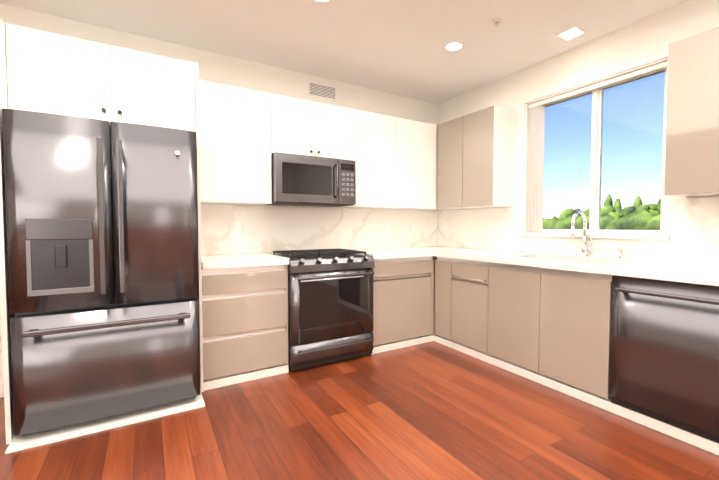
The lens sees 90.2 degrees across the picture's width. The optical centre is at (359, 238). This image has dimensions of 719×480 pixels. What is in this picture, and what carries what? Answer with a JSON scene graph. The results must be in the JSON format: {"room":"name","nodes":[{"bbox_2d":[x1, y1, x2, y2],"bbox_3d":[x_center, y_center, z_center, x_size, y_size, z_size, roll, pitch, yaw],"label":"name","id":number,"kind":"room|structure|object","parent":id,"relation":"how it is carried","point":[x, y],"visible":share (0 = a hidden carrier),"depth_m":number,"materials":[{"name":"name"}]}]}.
{"room":"kitchen","nodes":[
{"label":"kitchen","id":0,"kind":"room"},
{"bbox_2d":[0,3,439,383],"bbox_3d":[-2.009,-0.253,2.695,7.100,2.615,0.150,-1,2,-31],"label":"wall","id":1,"kind":"structure","parent":0,"point":[213,67],"depth_m":3.13,"materials":[{"name":"paint"}]},
{"bbox_2d":[0,384,3,397],"bbox_3d":[-3.555,1.045,1.731,3.050,0.090,0.016,-1,2,-31],"label":"baseboard","id":2,"kind":"structure","parent":1,"relation":"attached to","point":[1,390],"depth_m":2.40,"materials":[{"name":"white wood"}]},
{"bbox_2d":[199,80,274,204],"bbox_3d":[-1.060,-0.747,2.958,0.581,0.905,0.327,-1,2,-31],"label":"upper cabinet","id":3,"kind":"object","parent":1,"relation":"attached to","point":[245,134],"depth_m":2.82,"materials":[{"name":"white wood"}]},
{"bbox_2d":[275,94,354,160],"bbox_3d":[-0.480,-0.969,3.292,0.765,0.484,0.327,-1,2,-31],"label":"upper cabinet","id":4,"kind":"object","parent":1,"relation":"attached to","point":[302,127],"depth_m":3.15,"materials":[{"name":"white wood"}]},
{"bbox_2d":[267,152,355,206],"bbox_3d":[-0.447,-0.514,3.251,0.759,0.412,0.426,-1,2,-31],"label":"microwave","id":5,"kind":"object","parent":4,"relation":"attached to","point":[301,180],"visible":0.94,"depth_m":3.08,"materials":[{"name":"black metal"}]},
{"bbox_2d":[201,204,436,254],"bbox_3d":[-0.227,-0.101,3.656,2.700,0.428,0.017,-1,2,-31],"label":"backsplash","id":6,"kind":"structure","parent":1,"relation":"attached to","point":[272,228],"depth_m":3.49,"materials":[{"name":"stone"}]},
{"bbox_2d":[385,224,390,233],"bbox_3d":[0.315,-0.112,3.962,0.072,0.116,0.007,-1,2,-31],"label":"electrical outlet plate","id":7,"kind":"object","parent":6,"relation":"attached to","point":[387,226],"depth_m":3.96,"materials":[{"name":"white plastic"}]},
{"bbox_2d":[411,224,415,233],"bbox_3d":[0.623,-0.119,4.144,0.072,0.116,0.007,-1,2,-31],"label":"electrical outlet plate","id":8,"kind":"object","parent":6,"relation":"attached to","point":[413,226],"depth_m":4.14,"materials":[{"name":"white plastic"}]},
{"bbox_2d":[308,81,336,100],"bbox_3d":[-0.362,-1.458,3.531,0.310,0.140,0.012,-1,2,-31],"label":"air vent","id":9,"kind":"object","parent":1,"relation":"in","point":[323,91],"visible":1,"depth_m":3.53,"materials":[{"name":"grey plastic"}]},
{"bbox_2d":[336,109,398,208],"bbox_3d":[0.068,-0.771,3.624,0.510,0.905,0.327,-1,2,-31],"label":"upper cabinet","id":10,"kind":"object","parent":1,"relation":"attached to","point":[376,135],"depth_m":3.50,"materials":[{"name":"white wood"}]},
{"bbox_2d":[383,118,438,210],"bbox_3d":[0.515,-0.781,3.888,0.527,0.905,0.327,-1,2,-31],"label":"upper cabinet","id":11,"kind":"object","parent":1,"relation":"attached to","point":[417,140],"depth_m":3.76,"materials":[{"name":"white wood"}]},
{"bbox_2d":[0,0,687,103],"bbox_3d":[-0.545,-1.529,0.172,7.100,0.120,5.900,-1,2,-31],"label":"ceiling","id":12,"kind":"structure","parent":0,"point":[393,46],"depth_m":2.68,"materials":[{"name":"paint"}]},
{"bbox_2d":[313,0,331,2],"bbox_3d":[-0.239,-1.543,2.266,0.164,0.006,0.164,-1,2,-31],"label":"recessed light","id":13,"kind":"object","parent":12,"relation":"in","point":[322,1],"visible":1,"depth_m":2.33,"materials":[{"name":"white plastic"}]},
{"bbox_2d":[444,41,463,51],"bbox_3d":[0.769,-1.567,2.918,0.164,0.006,0.164,-1,2,-31],"label":"recessed light","id":14,"kind":"object","parent":12,"relation":"in","point":[452,46],"visible":1,"depth_m":2.91,"materials":[{"name":"white plastic"}]},
{"bbox_2d":[492,18,501,25],"bbox_3d":[0.982,-1.542,2.556,0.070,0.030,0.070,-1,2,-31],"label":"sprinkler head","id":15,"kind":"object","parent":12,"relation":"attached to","point":[496,21],"visible":0.98,"depth_m":2.54,"materials":[{"name":"plastic"}]},
{"bbox_2d":[554,26,586,40],"bbox_3d":[1.606,-1.559,2.723,0.160,0.008,0.160,-1,2,-31],"label":"recessed light","id":16,"kind":"object","parent":12,"relation":"in","point":[570,33],"visible":1,"depth_m":2.71,"materials":[{"name":"white plastic"}]},
{"bbox_2d":[0,341,718,479],"bbox_3d":[-0.545,1.194,0.272,7.100,0.100,5.900,-1,2,-31],"label":"floor","id":17,"kind":"structure","parent":0,"point":[432,410],"depth_m":1.96,"materials":[{"name":"brown wood"}]},
{"bbox_2d":[2,109,199,435],"bbox_3d":[-1.588,0.188,2.353,0.900,1.732,0.835,-1,2,-31],"label":"fridge","id":18,"kind":"object","parent":17,"relation":"on","point":[102,236],"visible":1,"depth_m":2.01,"materials":[{"name":"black metal"}]},
{"bbox_2d":[0,17,204,453],"bbox_3d":[-1.602,-0.056,2.366,0.978,2.245,0.837,-1,2,-31],"label":"cabinet","id":19,"kind":"object","parent":17,"relation":"on","point":[46,72],"visible":0.6,"depth_m":2.10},
{"bbox_2d":[202,265,288,390],"bbox_3d":[-0.975,0.621,2.901,0.617,0.853,0.597,-1,2,-31],"label":"base cabinet","id":20,"kind":"object","parent":17,"relation":"on","point":[245,323],"visible":0.92,"depth_m":2.63,"materials":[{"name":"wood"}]},
{"bbox_2d":[273,248,374,370],"bbox_3d":[-0.337,0.574,3.183,0.763,0.925,0.665,-1,2,-31],"label":"range","id":21,"kind":"object","parent":17,"relation":"on","point":[330,305],"visible":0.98,"depth_m":2.93,"materials":[{"name":"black metal"}]},
{"bbox_2d":[372,256,435,353],"bbox_3d":[0.271,0.594,3.638,0.738,0.852,0.597,-1,2,-31],"label":"base cabinet","id":22,"kind":"object","parent":17,"relation":"on","point":[403,301],"depth_m":3.38,"materials":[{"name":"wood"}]},
{"bbox_2d":[434,257,449,346],"bbox_3d":[1.061,0.594,3.623,0.597,0.852,0.227,-1,2,-31],"label":"base cabinet","id":23,"kind":"object","parent":17,"relation":"on","point":[441,315],"depth_m":3.47,"materials":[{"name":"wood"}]},
{"bbox_2d":[450,258,537,364],"bbox_3d":[1.232,0.605,3.335,0.597,0.852,0.443,-1,2,-31],"label":"base cabinet","id":24,"kind":"object","parent":17,"relation":"on","point":[492,304],"depth_m":2.97,"materials":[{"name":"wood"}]},
{"bbox_2d":[202,246,718,285],"bbox_3d":[0.504,0.183,2.456,2.727,0.050,2.842,-1,2,-31],"label":"countertop","id":25,"kind":"structure","parent":24,"relation":"on","point":[688,273],"depth_m":2.62,"materials":[{"name":"stone"}]},
{"bbox_2d":[570,210,591,256],"bbox_3d":[1.728,-0.038,2.782,0.212,0.367,0.094,-1,2,-31],"label":"faucet","id":26,"kind":"object","parent":25,"relation":"on","point":[584,247],"visible":0.98,"depth_m":2.82,"materials":[{"name":"silver metal"}]},
{"bbox_2d":[617,249,623,259],"bbox_3d":[1.899,0.112,2.608,0.067,0.079,0.031,-1,2,-31],"label":"soap dispenser","id":27,"kind":"object","parent":25,"relation":"on","point":[621,255],"visible":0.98,"depth_m":2.60,"materials":[{"name":"silver metal"}]},
{"bbox_2d":[609,275,718,442],"bbox_3d":[1.925,0.623,2.079,0.646,0.789,0.602,-1,2,-31],"label":"dishwasher","id":28,"kind":"object","parent":17,"relation":"on","point":[664,356],"visible":1,"depth_m":1.95,"materials":[{"name":"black metal"}]},
{"bbox_2d":[439,0,718,240],"bbox_3d":[2.441,-0.228,1.998,0.150,2.615,5.580,-1,2,-31],"label":"wall","id":29,"kind":"structure","parent":0,"point":[652,36],"depth_m":2.84,"materials":[{"name":"paint"}]},
{"bbox_2d":[437,105,516,208],"bbox_3d":[1.171,-0.771,3.652,0.327,0.910,0.739,-1,2,-31],"label":"upper cabinet","id":30,"kind":"object","parent":29,"relation":"attached to","point":[476,158],"visible":0.98,"depth_m":3.41,"materials":[{"name":"beige wood"}]},
{"bbox_2d":[437,196,718,265],"bbox_3d":[1.672,-0.082,3.138,0.017,0.428,2.844,-1,2,-31],"label":"backsplash","id":31,"kind":"structure","parent":29,"relation":"attached to","point":[694,230],"depth_m":2.77,"materials":[{"name":"stone"}]},
{"bbox_2d":[518,51,671,239],"bbox_3d":[1.865,-0.644,2.918,0.180,1.270,1.135,-1,2,-31],"label":"window","id":32,"kind":"structure","parent":29,"relation":"in","point":[532,172],"depth_m":2.91,"materials":[{"name":"white plastic"}]},
{"bbox_2d":[664,27,718,197],"bbox_3d":[2.115,-0.713,2.055,0.327,0.906,0.456,-1,2,-31],"label":"upper cabinet","id":33,"kind":"object","parent":29,"relation":"attached to","point":[692,151],"visible":1,"depth_m":2.06,"materials":[{"name":"beige wood"}]},
{"label":"outside","id":34,"kind":"structure","parent":0,"visible":0},
{"bbox_2d":[543,194,660,229],"bbox_3d":[21.999,-1.446,21.739,10.772,4.225,21.107,-1,2,-31],"label":"trees","id":35,"kind":"object","parent":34,"point":[629,219],"depth_m":22.62,"materials":[{"name":"green plant"}]}
]}

